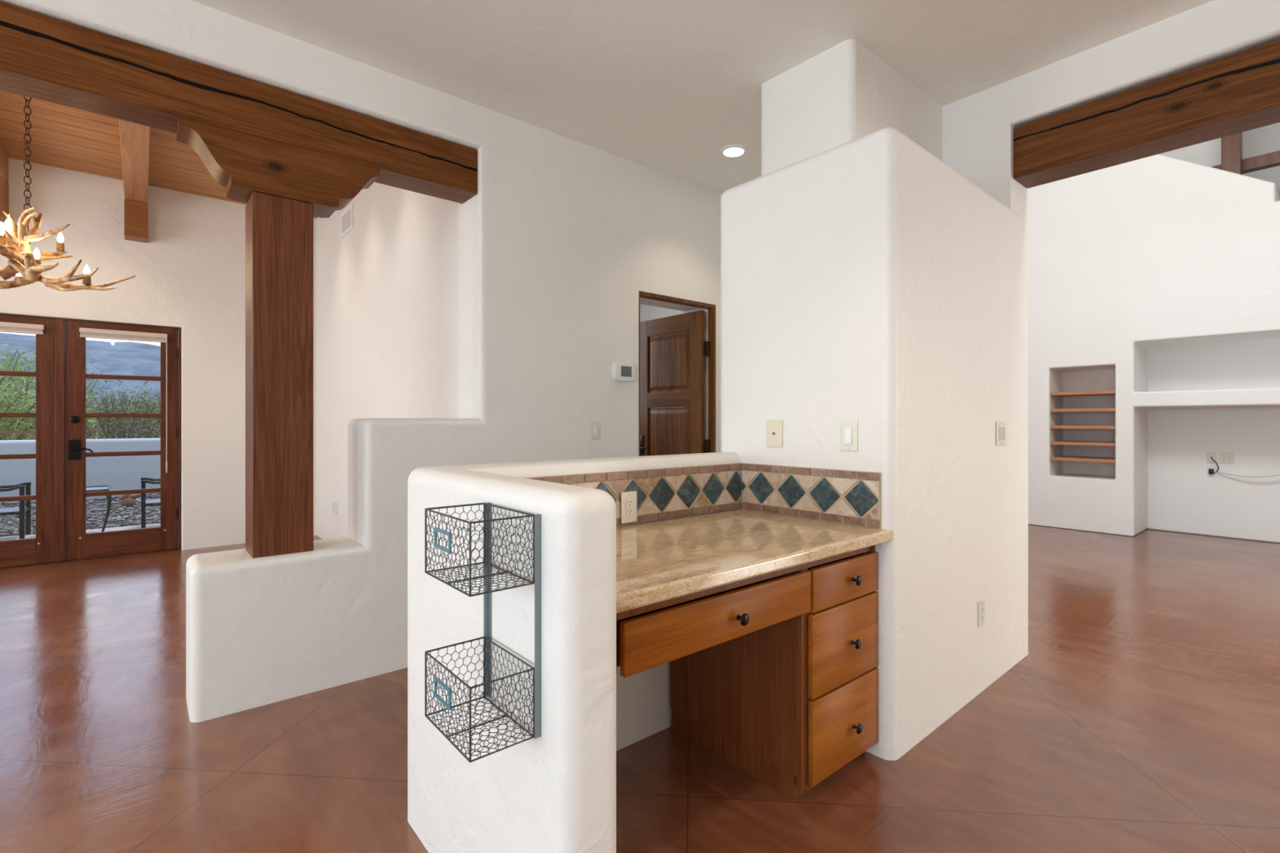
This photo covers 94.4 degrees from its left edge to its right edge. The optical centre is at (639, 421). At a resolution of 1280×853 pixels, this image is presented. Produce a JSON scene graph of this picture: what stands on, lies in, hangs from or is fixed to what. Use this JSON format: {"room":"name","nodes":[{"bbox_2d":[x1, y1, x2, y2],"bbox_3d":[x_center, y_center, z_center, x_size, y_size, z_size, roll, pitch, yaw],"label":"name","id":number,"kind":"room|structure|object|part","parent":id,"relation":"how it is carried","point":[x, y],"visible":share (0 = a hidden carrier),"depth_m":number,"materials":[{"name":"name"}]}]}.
{"room":"traditional dwelling","nodes":[
{"label":"traditional dwelling","id":0,"kind":"room"},
{"bbox_2d":[0,157,316,550],"bbox_3d":[-5.668,-0.625,4.868,5.800,3.750,0.250,0,0,-40],"label":"wall","id":1,"kind":"structure","parent":0,"point":[189,273],"depth_m":5.77,"materials":[{"name":"white paint"}]},
{"bbox_2d":[0,321,44,334],"bbox_3d":[-5.399,-0.791,4.932,0.619,0.082,0.044,0,0,-40],"label":"door shade","id":2,"kind":"object","parent":1,"relation":"attached to","point":[13,327],"visible":1,"depth_m":5.03,"materials":[{"name":"beige fabric"}]},
{"bbox_3d":[-5.399,-0.812,4.932,0.619,0.040,0.044,0,0,-40],"label":"head rail","id":3,"kind":"part","parent":2,"relation":"part of","materials":[{"name":"beige"}]},
{"bbox_3d":[-5.399,-0.758,4.932,0.613,0.017,0.040,0,0,-40],"label":"rail","id":4,"kind":"part","parent":2,"relation":"part of","materials":[{"name":"beige"}]},
{"bbox_2d":[0,312,181,569],"bbox_3d":[-5.113,0.171,5.220,1.693,2.158,0.147,0,0,-40],"label":"door","id":5,"kind":"structure","parent":1,"relation":"in","point":[60,415],"depth_m":5.26,"materials":[{"name":"brown wood"}]},
{"bbox_3d":[-4.978,0.252,5.278,0.166,0.187,0.062,0,0,-40],"label":"lever handle","id":6,"kind":"part","parent":5,"relation":"part of","materials":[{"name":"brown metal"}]},
{"bbox_2d":[79,327,167,473],"bbox_3d":[-4.753,-0.169,5.468,0.613,1.327,0.055,0,0,-40],"label":"door shade","id":7,"kind":"object","parent":1,"relation":"attached to","point":[84,332],"visible":1,"depth_m":5.50,"materials":[{"name":"beige fabric"}]},
{"bbox_3d":[-4.757,-0.758,5.472,0.606,0.017,0.040,0,0,-40],"label":"rail","id":8,"kind":"part","parent":7,"relation":"part of","materials":[{"name":"beige"}]},
{"bbox_3d":[-4.757,-0.812,5.472,0.612,0.040,0.044,0,0,-40],"label":"head rail","id":9,"kind":"part","parent":7,"relation":"part of","materials":[{"name":"beige"}]},
{"bbox_2d":[0,89,317,218],"bbox_3d":[-4.428,-2.285,3.396,5.800,0.130,4.100,0,0,-40],"label":"ceiling","id":10,"kind":"structure","parent":0,"point":[63,136],"depth_m":4.79,"materials":[{"name":"brown wood"}]},
{"bbox_2d":[0,142,8,222],"bbox_3d":[-4.148,-1.947,3.475,0.166,0.544,3.840,0,0,-40],"label":"rafter","id":11,"kind":"object","parent":10,"relation":"attached to","point":[4,185],"visible":0.83,"depth_m":4.87,"materials":[{"name":"brown wood"}]},
{"bbox_2d":[0,95,135,291],"bbox_3d":[-3.792,-1.509,3.733,1.316,1.421,0.489,0,0,6],"label":"antler chandelier","id":12,"kind":"object","parent":10,"relation":"hanging from","point":[21,261],"visible":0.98,"depth_m":3.69,"materials":[{"name":"antler"},{"name":"glass"}]},
{"bbox_2d":[0,223,5,244],"bbox_3d":[-3.990,-1.170,3.700,0.041,0.125,0.041,0,0,-40],"label":"socket","id":13,"kind":"object","parent":12,"relation":"attached to","point":[2,226],"depth_m":3.70,"materials":[{"name":"brown wood"}]},
{"bbox_2d":[4,217,12,239],"bbox_3d":[-4.245,-1.297,3.980,0.041,0.134,0.041,0,0,-40],"label":"socket","id":14,"kind":"object","parent":12,"relation":"attached to","point":[7,222],"depth_m":3.97,"materials":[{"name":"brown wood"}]},
{"bbox_2d":[13,273,22,279],"bbox_3d":[-4.090,-0.975,3.900,0.041,0.099,0.041,0,0,-40],"label":"socket","id":15,"kind":"object","parent":12,"relation":"attached to","point":[18,276],"depth_m":3.89,"materials":[{"name":"brown wood"}]},
{"bbox_3d":[-3.877,-1.657,3.750,0.027,1.115,0.034,0,0,5],"label":"chain","id":16,"kind":"part","parent":12,"relation":"part of","materials":[{"name":"brown metal"}]},
{"bbox_2d":[33,248,40,264],"bbox_3d":[-3.788,-1.031,3.720,0.041,0.116,0.041,0,0,-40],"label":"socket","id":17,"kind":"object","parent":12,"relation":"attached to","point":[37,254],"depth_m":3.71,"materials":[{"name":"brown wood"}]},
{"bbox_2d":[56,231,64,251],"bbox_3d":[-3.864,-1.197,3.950,0.041,0.129,0.041,0,0,-40],"label":"socket","id":18,"kind":"object","parent":12,"relation":"attached to","point":[60,246],"depth_m":3.94,"materials":[{"name":"brown wood"}]},
{"bbox_2d":[82,264,91,284],"bbox_3d":[-3.473,-0.922,3.720,0.041,0.123,0.041,0,0,-40],"label":"socket","id":19,"kind":"object","parent":12,"relation":"attached to","point":[86,281],"depth_m":3.71,"materials":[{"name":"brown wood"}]},
{"bbox_2d":[118,119,150,243],"bbox_3d":[-3.459,-1.947,4.055,0.166,0.544,3.840,0,0,-40],"label":"rafter","id":20,"kind":"object","parent":10,"relation":"attached to","point":[134,137],"visible":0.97,"depth_m":4.86,"materials":[{"name":"brown wood"}]},
{"bbox_2d":[0,0,720,722],"bbox_3d":[-1.889,-0.625,2.632,8.700,3.750,0.340,0,0,-40],"label":"wall","id":21,"kind":"structure","parent":0,"point":[560,237],"depth_m":3.28,"materials":[{"name":"white paint"}]},
{"bbox_2d":[0,0,477,203],"bbox_3d":[-2.431,-1.384,2.133,3.830,0.244,0.205,0,0,-40],"label":"timber beam","id":22,"kind":"structure","parent":21,"relation":"attached to","point":[43,57],"depth_m":2.49,"materials":[{"name":"brown wood"}]},
{"bbox_2d":[245,191,313,558],"bbox_3d":[-1.694,-0.203,2.783,0.241,1.626,0.240,0,0,-40],"label":"timber post","id":23,"kind":"object","parent":21,"relation":"on","point":[279,231],"visible":1,"depth_m":2.69,"materials":[{"name":"brown wood"}]},
{"bbox_2d":[176,115,380,217],"bbox_3d":[-1.665,-1.140,2.779,0.795,0.244,0.199,0,0,-40],"label":"corbel","id":24,"kind":"object","parent":23,"relation":"on","point":[243,163],"visible":0.99,"depth_m":2.67,"materials":[{"name":"brown wood"}]},
{"bbox_2d":[590,421,599,439],"bbox_3d":[-0.281,0.058,3.754,0.072,0.120,0.013,0,0,-40],"label":"light switch","id":25,"kind":"object","parent":21,"relation":"attached to","point":[594,425],"visible":1,"depth_m":3.75,"materials":[{"name":"beige plastic"}]},
{"bbox_2d":[612,362,635,382],"bbox_3d":[-0.104,-0.324,3.893,0.176,0.124,0.030,0,0,-40],"label":"thermostat","id":26,"kind":"object","parent":21,"relation":"attached to","point":[621,371],"visible":1,"depth_m":3.87,"materials":[{"name":"white plastic"}]},
{"bbox_2d":[639,290,715,456],"bbox_3d":[0.021,0.185,4.552,0.764,2.130,0.813,0,0,-40],"label":"door","id":27,"kind":"structure","parent":21,"relation":"in","point":[673,349],"depth_m":4.64,"materials":[{"name":"brown wood"}]},
{"bbox_3d":[0.019,0.200,4.955,0.058,0.160,0.115,0,0,-40],"label":"lever handle","id":28,"kind":"part","parent":27,"relation":"part of","materials":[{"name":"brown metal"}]},
{"bbox_3d":[0.239,0.445,4.770,0.032,1.106,0.496,0,0,-40],"label":"raised panel","id":29,"kind":"part","parent":27,"relation":"part of","materials":[{"name":"brown wood"}]},
{"bbox_3d":[0.239,-0.470,4.770,0.032,0.466,0.496,0,0,-40],"label":"raised panel","id":30,"kind":"part","parent":27,"relation":"part of","materials":[{"name":"brown wood"}]},
{"bbox_2d":[316,182,457,539],"bbox_3d":[-2.218,-0.625,5.094,0.230,3.750,3.850,0,0,-40],"label":"wall","id":31,"kind":"structure","parent":0,"point":[387,289],"depth_m":4.72,"materials":[{"name":"white paint"}]},
{"bbox_2d":[329,498,337,513],"bbox_3d":[-2.987,0.830,5.779,0.065,0.140,0.070,0,0,-40],"label":"plug adapter","id":32,"kind":"object","parent":31,"relation":"attached to","point":[333,504],"visible":1,"depth_m":5.76,"materials":[{"name":"white plastic"}]},
{"bbox_2d":[340,203,353,238],"bbox_3d":[-2.727,-1.860,5.509,0.014,0.224,0.400,0,0,-40],"label":"air vent","id":33,"kind":"object","parent":31,"relation":"in","point":[347,216],"visible":1,"depth_m":5.48,"materials":[{"name":"white metal"}]},
{"bbox_2d":[407,452,741,852],"bbox_3d":[0.115,0.698,1.996,1.473,1.105,0.935,0,0,-40],"label":"wall","id":34,"kind":"structure","parent":0,"point":[554,792],"depth_m":1.37,"materials":[{"name":"white paint"}]},
{"bbox_2d":[424,502,541,763],"bbox_3d":[-0.344,0.424,1.273,0.160,0.463,0.241,0,0,-40],"label":"rack","id":35,"kind":"object","parent":34,"relation":"attached to","point":[487,575],"visible":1,"depth_m":1.25,"materials":[{"name":"grey metal"}]},
{"bbox_2d":[424,636,534,763],"bbox_3d":[-0.348,0.583,1.269,0.146,0.145,0.236,0,0,-40],"label":"basket","id":36,"kind":"object","parent":35,"relation":"on","point":[487,682],"depth_m":1.26,"materials":[{"name":"black metal"}]},
{"bbox_2d":[424,502,534,596],"bbox_3d":[-0.348,0.265,1.269,0.146,0.144,0.236,0,0,-40],"label":"basket","id":37,"kind":"object","parent":35,"relation":"on","point":[487,520],"depth_m":1.25,"materials":[{"name":"black metal"}]},
{"bbox_2d":[524,462,880,528],"bbox_3d":[0.179,0.294,2.031,1.305,0.208,0.669,0,0,-40],"label":"tile backsplash","id":38,"kind":"structure","parent":34,"relation":"attached to","point":[851,497],"depth_m":2.40,"materials":[{"name":"tile"}]},
{"bbox_2d":[621,491,636,523],"bbox_3d":[-0.041,0.328,2.260,0.076,0.118,0.008,0,0,-40],"label":"wall outlet","id":39,"kind":"object","parent":38,"relation":"attached to","point":[628,500],"visible":1,"depth_m":2.25,"materials":[{"name":"beige plastic"}]},
{"bbox_2d":[626,497,633,516],"bbox_3d":[-0.039,0.328,2.258,0.033,0.067,0.002,0,0,-40],"label":"receptacle","id":40,"kind":"object","parent":39,"relation":"attached to","point":[629,501],"depth_m":2.26,"materials":[{"name":"beige plastic"}]},
{"bbox_2d":[0,524,1279,852],"bbox_3d":[1.540,1.310,3.140,14.800,0.120,12.020,0,0,-40],"label":"floor","id":41,"kind":"structure","parent":0,"point":[1140,713],"depth_m":2.29,"materials":[{"name":"concrete"}]},
{"bbox_2d":[671,545,878,799],"bbox_3d":[0.516,0.848,2.288,0.461,0.805,0.675,0,0,-40],"label":"base cabinet","id":42,"kind":"object","parent":41,"relation":"on","point":[790,703],"visible":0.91,"depth_m":2.05,"materials":[{"name":"brown wood"}]},
{"bbox_2d":[616,564,810,677],"bbox_3d":[0.074,0.531,1.814,0.870,0.172,0.520,0,0,-40],"label":"drawer","id":43,"kind":"object","parent":42,"relation":"attached to","point":[648,637],"visible":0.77,"depth_m":1.61,"materials":[{"name":"brown wood"}]},
{"bbox_3d":[0.289,0.559,1.675,0.035,0.035,0.030,0,0,-40],"label":"knob","id":44,"kind":"part","parent":43,"relation":"part of","materials":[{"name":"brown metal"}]},
{"bbox_3d":[0.326,0.807,2.173,0.018,0.715,0.605,0,0,-40],"label":"panel","id":45,"kind":"part","parent":42,"relation":"part of","materials":[{"name":"brown wood"}]},
{"bbox_2d":[616,509,893,613],"bbox_3d":[0.206,0.420,2.016,1.332,0.043,0.682,0,0,-40],"label":"countertop","id":46,"kind":"structure","parent":42,"relation":"on","point":[658,562],"depth_m":1.89,"materials":[{"name":"beige stone"}]},
{"bbox_3d":[0.696,0.822,2.074,0.461,0.753,0.023,0,0,-40],"label":"frame","id":47,"kind":"part","parent":42,"relation":"part of","materials":[{"name":"brown wood"}]},
{"bbox_3d":[0.717,1.054,2.068,0.423,0.277,0.020,0,0,-40],"label":"drawer","id":48,"kind":"part","parent":42,"relation":"part of","materials":[{"name":"brown wood"}]},
{"bbox_3d":[0.716,0.770,2.067,0.422,0.275,0.020,0,0,-40],"label":"drawer","id":49,"kind":"part","parent":42,"relation":"part of","materials":[{"name":"brown wood"}]},
{"bbox_3d":[0.717,0.555,2.068,0.418,0.141,0.020,0,0,-40],"label":"drawer","id":50,"kind":"part","parent":42,"relation":"part of","materials":[{"name":"brown wood"}]},
{"bbox_3d":[0.752,0.775,2.065,0.035,0.035,0.030,0,0,-40],"label":"knob","id":51,"kind":"part","parent":42,"relation":"part of","materials":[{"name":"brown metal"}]},
{"bbox_3d":[0.755,0.555,2.067,0.035,0.035,0.030,0,0,-40],"label":"knob","id":52,"kind":"part","parent":42,"relation":"part of","materials":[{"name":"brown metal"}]},
{"bbox_3d":[0.759,1.072,2.070,0.035,0.035,0.030,0,0,-40],"label":"knob","id":53,"kind":"part","parent":42,"relation":"part of","materials":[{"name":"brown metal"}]},
{"bbox_2d":[640,303,684,408],"bbox_3d":[-0.521,-0.242,5.509,2.900,2.985,2.300,0,0,-40],"label":"wall","id":54,"kind":"structure","parent":0,"point":[647,313],"depth_m":6.79,"materials":[{"name":"white paint"}]},
{"bbox_2d":[191,0,1213,193],"bbox_3d":[0.188,-1.795,-0.783,7.480,0.120,7.560,0,0,-40],"label":"ceiling","id":55,"kind":"structure","parent":0,"point":[662,86],"depth_m":2.73,"materials":[{"name":"paint"}]},
{"bbox_2d":[719,144,748,158],"bbox_3d":[0.602,-1.731,3.807,0.184,0.008,0.184,0,0,-40],"label":"recessed light","id":56,"kind":"object","parent":55,"relation":"in","point":[733,151],"visible":1,"depth_m":3.80,"materials":[{"name":"white glass"}]},
{"bbox_2d":[761,39,942,176],"bbox_3d":[1.147,-1.413,3.172,0.959,0.645,0.524,0,0,-40],"label":"wall","id":57,"kind":"structure","parent":0,"point":[844,93],"depth_m":2.86,"materials":[{"name":"white paint"}]},
{"bbox_2d":[720,126,1027,760],"bbox_3d":[1.232,0.074,2.989,1.536,2.352,0.864,0,0,-40],"label":"wall pillar","id":58,"kind":"structure","parent":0,"point":[867,280],"depth_m":2.46,"materials":[{"name":"white paint"}]},
{"bbox_2d":[766,420,782,447],"bbox_3d":[0.581,0.054,2.563,0.008,0.118,0.085,0,0,-40],"label":"phone jack","id":59,"kind":"object","parent":58,"relation":"attached to","point":[774,428],"visible":1,"depth_m":2.56,"materials":[{"name":"beige plastic"}]},
{"bbox_2d":[840,421,857,451],"bbox_3d":[0.806,0.057,2.292,0.013,0.117,0.074,0,0,-40],"label":"light switch","id":60,"kind":"object","parent":58,"relation":"attached to","point":[848,429],"visible":1,"depth_m":2.29,"materials":[{"name":"beige plastic"}]},
{"bbox_2d":[977,599,985,627],"bbox_3d":[1.573,0.884,2.725,0.072,0.117,0.009,0,0,-40],"label":"wall outlet","id":61,"kind":"object","parent":58,"relation":"attached to","point":[981,605],"visible":1,"depth_m":2.71,"materials":[{"name":"beige plastic"}]},
{"bbox_2d":[981,605,984,621],"bbox_3d":[1.574,0.884,2.723,0.033,0.067,0.003,0,0,-41],"label":"receptacle","id":62,"kind":"object","parent":61,"relation":"attached to","point":[982,606],"depth_m":2.72,"materials":[{"name":"beige plastic"}]},
{"bbox_2d":[995,421,1006,445],"bbox_3d":[1.766,0.060,2.894,0.130,0.117,0.008,0,0,-41],"label":"light switch","id":63,"kind":"object","parent":58,"relation":"attached to","point":[1001,426],"visible":1,"depth_m":2.88,"materials":[{"name":"beige plastic"}]},
{"bbox_2d":[720,0,1279,222],"bbox_3d":[3.136,-1.850,1.725,0.260,6.200,7.600,0,0,-40],"label":"wall","id":64,"kind":"structure","parent":0,"point":[978,128],"depth_m":2.78,"materials":[{"name":"white paint"}]},
{"bbox_2d":[1013,39,1279,188],"bbox_3d":[3.050,-1.372,1.843,0.210,0.260,3.290,0,0,-40],"label":"timber beam","id":65,"kind":"structure","parent":64,"relation":"attached to","point":[1238,92],"depth_m":2.62,"materials":[{"name":"brown wood"}]},
{"bbox_2d":[1027,154,1279,542],"bbox_3d":[6.990,-1.225,5.167,0.950,4.950,7.900,0,0,-40],"label":"wall","id":66,"kind":"structure","parent":0,"point":[1155,277],"depth_m":6.47,"materials":[{"name":"white paint"}]},
{"bbox_2d":[1050,455,1115,462],"bbox_3d":[5.236,0.444,6.932,0.490,0.036,0.609,0,0,-40],"label":"wooden shelf","id":67,"kind":"object","parent":66,"relation":"attached to","point":[1064,458],"visible":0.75,"depth_m":6.81,"materials":[{"name":"brown wood"}]},
{"bbox_2d":[1050,390,1115,396],"bbox_3d":[5.236,-0.323,6.932,0.490,0.036,0.609,0,0,-40],"label":"wooden shelf","id":68,"kind":"object","parent":66,"relation":"attached to","point":[1107,392],"visible":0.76,"depth_m":6.81,"materials":[{"name":"brown wood"}]},
{"bbox_2d":[1050,440,1115,446],"bbox_3d":[5.236,0.260,6.932,0.490,0.036,0.609,0,0,-40],"label":"wooden shelf","id":69,"kind":"object","parent":66,"relation":"attached to","point":[1058,442],"visible":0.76,"depth_m":6.82,"materials":[{"name":"brown wood"}]},
{"bbox_2d":[1050,408,1115,412],"bbox_3d":[5.236,-0.127,6.932,0.490,0.036,0.609,0,0,-40],"label":"wooden shelf","id":70,"kind":"object","parent":66,"relation":"attached to","point":[1080,410],"visible":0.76,"depth_m":6.80,"materials":[{"name":"brown wood"}]},
{"bbox_2d":[1050,425,1115,429],"bbox_3d":[5.236,0.069,6.932,0.490,0.036,0.609,0,0,-40],"label":"wooden shelf","id":71,"kind":"object","parent":66,"relation":"attached to","point":[1101,427],"visible":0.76,"depth_m":6.75,"materials":[{"name":"brown wood"}]},
{"bbox_2d":[1088,464,1100,475],"bbox_3d":[5.431,0.578,7.081,0.008,0.117,0.118,0,0,-40],"label":"wall outlet","id":72,"kind":"object","parent":66,"relation":"attached to","point":[1092,468],"visible":1,"depth_m":7.08,"materials":[{"name":"white plastic"}]},
{"bbox_2d":[1094,466,1098,472],"bbox_3d":[5.444,0.578,7.062,0.002,0.067,0.033,0,0,-40],"label":"receptacle","id":73,"kind":"object","parent":72,"relation":"attached to","point":[1096,468],"depth_m":7.06,"materials":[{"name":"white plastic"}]},
{"bbox_2d":[1142,499,1144,510],"bbox_3d":[5.667,0.945,6.676,0.070,0.110,0.008,0,0,-40],"label":"wall outlet","id":74,"kind":"object","parent":66,"relation":"attached to","point":[1143,500],"visible":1,"depth_m":6.67,"materials":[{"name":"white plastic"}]},
{"bbox_2d":[1206,452,1216,463],"bbox_3d":[6.208,0.400,6.437,0.008,0.117,0.072,0,0,-40],"label":"cable jack","id":75,"kind":"object","parent":66,"relation":"attached to","point":[1209,455],"visible":1,"depth_m":6.44,"materials":[{"name":"beige plastic"}]},
{"bbox_2d":[1208,457,1218,474],"bbox_3d":[6.202,0.480,6.404,0.035,0.189,0.089,0,0,-18],"label":"plug","id":76,"kind":"object","parent":75,"relation":"attached to","point":[1211,471],"visible":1,"depth_m":6.41,"materials":[{"name":"black plastic"}]},
{"bbox_2d":[1206,466,1216,476],"bbox_3d":[6.208,0.547,6.437,0.008,0.117,0.072,0,0,-40],"label":"wall outlet","id":77,"kind":"object","parent":66,"relation":"attached to","point":[1207,467],"visible":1,"depth_m":6.43,"materials":[{"name":"white plastic"}]},
{"bbox_2d":[1218,452,1234,463],"bbox_3d":[6.284,0.394,6.347,0.008,0.117,0.118,0,0,-40],"label":"wall outlet","id":78,"kind":"object","parent":66,"relation":"attached to","point":[1224,457],"visible":1,"depth_m":6.35,"materials":[{"name":"beige plastic"}]},
{"bbox_2d":[1221,454,1226,461],"bbox_3d":[6.268,0.394,6.363,0.002,0.067,0.033,0,0,-40],"label":"receptacle","id":79,"kind":"object","parent":78,"relation":"attached to","point":[1223,456],"depth_m":6.36,"materials":[{"name":"beige plastic"}]},
{"bbox_2d":[1227,454,1231,461],"bbox_3d":[6.297,0.394,6.328,0.002,0.067,0.033,0,0,-40],"label":"receptacle","id":80,"kind":"object","parent":78,"relation":"attached to","point":[1229,456],"depth_m":6.33,"materials":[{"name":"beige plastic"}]},
{"bbox_2d":[1221,132,1242,174],"bbox_3d":[6.561,-3.520,6.569,0.160,2.860,0.154,0,0,-40],"label":"post","id":81,"kind":"object","parent":66,"relation":"attached to","point":[1231,145],"visible":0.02,"depth_m":6.51,"materials":[{"name":"brown wood"}]},
{"bbox_2d":[1218,471,1279,477],"bbox_3d":[6.442,0.462,6.066,0.078,0.242,0.749,0,0,-40],"label":"cable","id":82,"kind":"object","parent":66,"relation":"attached to","point":[1226,473],"visible":1,"depth_m":6.15,"materials":[{"name":"white plastic"}]},
{"bbox_2d":[1159,137,1221,166],"bbox_3d":[5.927,-3.930,7.788,0.100,2.040,2.520,0,0,-40],"label":"wall","id":83,"kind":"structure","parent":0,"point":[1208,153],"depth_m":6.94,"materials":[{"name":"white paint"}]},
{"bbox_2d":[1210,150,1279,173],"bbox_3d":[6.400,-2.845,7.024,0.120,0.130,2.500,0,0,-40],"label":"rail","id":84,"kind":"object","parent":83,"relation":"attached to","point":[1269,160],"visible":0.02,"depth_m":6.48,"materials":[{"name":"brown wood"}]},
{"bbox_2d":[1242,122,1279,199],"bbox_3d":[8.405,-1.850,6.359,0.150,6.200,7.900,0,0,-40],"label":"wall","id":85,"kind":"structure","parent":0,"point":[1265,140],"depth_m":7.21,"materials":[{"name":"white paint"}]},
{"label":"outside","id":86,"kind":"structure","parent":0,"visible":0},
{"bbox_2d":[0,492,160,537],"bbox_3d":[-7.163,1.227,8.506,12.000,0.142,3.200,0,0,-40],"label":"gravel bed","id":87,"kind":"object","parent":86,"point":[4,526],"visible":0.06,"depth_m":8.00,"materials":[{"name":"grey gravel"}]},
{"bbox_2d":[0,493,160,537],"bbox_3d":[-7.495,1.224,8.133,3.451,0.166,2.910,0,0,-40],"label":"gravel","id":88,"kind":"object","parent":87,"relation":"on","point":[124,511],"visible":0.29,"depth_m":7.80,"materials":[{"name":"grey gravel"}]},
{"bbox_2d":[118,493,141,506],"bbox_3d":[-7.405,1.144,8.606,0.243,0.226,0.153,0,0,-14],"label":"ornament","id":89,"kind":"object","parent":87,"relation":"on","point":[127,500],"visible":0.8,"depth_m":8.56,"materials":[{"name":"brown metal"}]},
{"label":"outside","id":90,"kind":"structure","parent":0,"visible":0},
{"bbox_3d":[-87.875,1.500,104.354,280.000,0.300,247.150,0,0,-40],"label":"ground","id":91,"kind":"structure","parent":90,"visible":0},
{"bbox_2d":[0,347,124,436],"bbox_3d":[-18.325,-0.606,18.575,3.352,3.942,3.006,0,0,-31],"label":"tree","id":92,"kind":"object","parent":91,"relation":"on","point":[89,380],"visible":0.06,"depth_m":18.45,"materials":[{"name":"green plant"}]},
{"bbox_2d":[0,339,128,439],"bbox_3d":[-14.302,-0.198,13.088,4.724,3.551,4.624,0,0,16],"label":"tree","id":93,"kind":"object","parent":91,"relation":"on","point":[8,423],"visible":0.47,"depth_m":12.94,"materials":[{"name":"green plant"}]},
{"bbox_2d":[0,379,137,438],"bbox_3d":[-27.263,-0.222,25.583,8.689,4.151,6.818,0,0,-40],"label":"tree","id":94,"kind":"object","parent":91,"relation":"on","point":[20,380],"visible":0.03,"depth_m":26.15,"materials":[{"name":"green plant"}]},
{"bbox_2d":[0,438,160,502],"bbox_3d":[-8.197,0.817,9.734,14.000,1.067,0.250,0,0,-40],"label":"wall","id":95,"kind":"structure","parent":91,"relation":"on","point":[120,473],"depth_m":9.37,"materials":[{"name":"paint"}]},
{"bbox_2d":[0,430,160,439],"bbox_3d":[-11.649,0.740,11.893,6.560,1.220,0.060,0,0,-40],"label":"iron fence","id":96,"kind":"object","parent":91,"relation":"on","point":[91,431],"visible":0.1,"depth_m":11.58,"materials":[{"name":"brown"}]},
{"bbox_2d":[6,362,160,439],"bbox_3d":[-21.505,-0.181,24.042,8.229,4.189,9.062,0,0,27],"label":"tree","id":97,"kind":"object","parent":91,"relation":"on","point":[122,393],"visible":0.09,"depth_m":23.56,"materials":[{"name":"green plant"}]},
{"bbox_2d":[85,387,160,439],"bbox_3d":[-9.977,0.379,11.392,1.907,1.963,1.689,0,0,-40],"label":"bush","id":98,"kind":"object","parent":91,"relation":"on","point":[119,430],"visible":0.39,"depth_m":11.31,"materials":[{"name":"green plant"}]},
{"bbox_2d":[87,388,160,438],"bbox_3d":[-15.465,0.052,19.609,4.177,3.210,3.987,0,0,-15],"label":"tree","id":99,"kind":"object","parent":91,"relation":"on","point":[158,402],"visible":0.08,"depth_m":18.87,"materials":[{"name":"green plant"}]},
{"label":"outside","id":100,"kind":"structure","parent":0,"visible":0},
{"bbox_2d":[0,333,160,425],"bbox_3d":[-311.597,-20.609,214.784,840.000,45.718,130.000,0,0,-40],"label":"sky","id":101,"kind":"structure","parent":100,"point":[119,358],"depth_m":262.31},
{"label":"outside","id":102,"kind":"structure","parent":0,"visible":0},
{"bbox_2d":[0,523,160,541],"bbox_3d":[-5.491,1.330,6.521,12.000,0.100,2.050,0,0,-40],"label":"patio","id":103,"kind":"structure","parent":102,"point":[129,527],"depth_m":6.96,"materials":[{"name":"concrete"}]},
{"bbox_2d":[0,481,31,539],"bbox_3d":[-7.053,0.809,6.294,0.778,0.946,0.494,0,0,-40],"label":"patio chair","id":104,"kind":"object","parent":103,"relation":"on","point":[24,510],"visible":0.96,"depth_m":6.38,"materials":[{"name":"black metal"}]},
{"bbox_3d":[-7.008,0.974,6.333,0.590,0.017,0.426,0,0,-40],"label":"seat","id":105,"kind":"part","parent":104,"relation":"part of","materials":[{"name":"grey fabric"}]},
{"bbox_3d":[-7.006,0.983,6.335,0.625,0.025,0.474,0,0,-40],"label":"seat frame","id":106,"kind":"part","parent":104,"relation":"part of","materials":[{"name":"black metal"}]},
{"bbox_3d":[-6.629,0.998,6.357,0.038,0.565,0.038,0,0,-40],"label":"leg","id":107,"kind":"part","parent":104,"relation":"part of","materials":[{"name":"black metal"}]},
{"bbox_3d":[-6.919,0.998,6.702,0.038,0.565,0.038,0,0,-40],"label":"leg","id":108,"kind":"part","parent":104,"relation":"part of","materials":[{"name":"black metal"}]},
{"bbox_2d":[85,484,111,532],"bbox_3d":[-6.383,1.024,6.718,0.572,0.517,0.540,0,0,-40],"label":"patio table","id":109,"kind":"object","parent":103,"relation":"on","point":[94,488],"visible":0.36,"depth_m":6.71,"materials":[{"name":"grey metal"}]},
{"bbox_3d":[-6.046,1.029,6.688,0.096,0.507,0.022,0,0,-40],"label":"leg","id":110,"kind":"part","parent":109,"relation":"part of","materials":[{"name":"black metal"}]},
{"bbox_3d":[-6.355,1.029,7.055,0.096,0.507,0.022,0,0,-40],"label":"leg","id":111,"kind":"part","parent":109,"relation":"part of","materials":[{"name":"black metal"}]},
{"bbox_2d":[140,477,160,528],"bbox_3d":[-5.676,0.809,7.339,0.778,0.946,0.494,0,0,-40],"label":"patio chair","id":112,"kind":"object","parent":103,"relation":"on","point":[144,502],"visible":0.2,"depth_m":6.94,"materials":[{"name":"black metal"}]},
{"bbox_3d":[-5.810,0.998,6.932,0.038,0.565,0.038,0,0,-40],"label":"leg","id":113,"kind":"part","parent":112,"relation":"part of","materials":[{"name":"black metal"}]},
{"bbox_3d":[-5.722,0.974,7.301,0.590,0.017,0.426,0,0,-40],"label":"seat","id":114,"kind":"part","parent":112,"relation":"part of","materials":[{"name":"grey fabric"}]},
{"bbox_3d":[-5.724,0.983,7.299,0.625,0.025,0.474,0,0,-40],"label":"seat frame","id":115,"kind":"part","parent":112,"relation":"part of","materials":[{"name":"black metal"}]}
]}

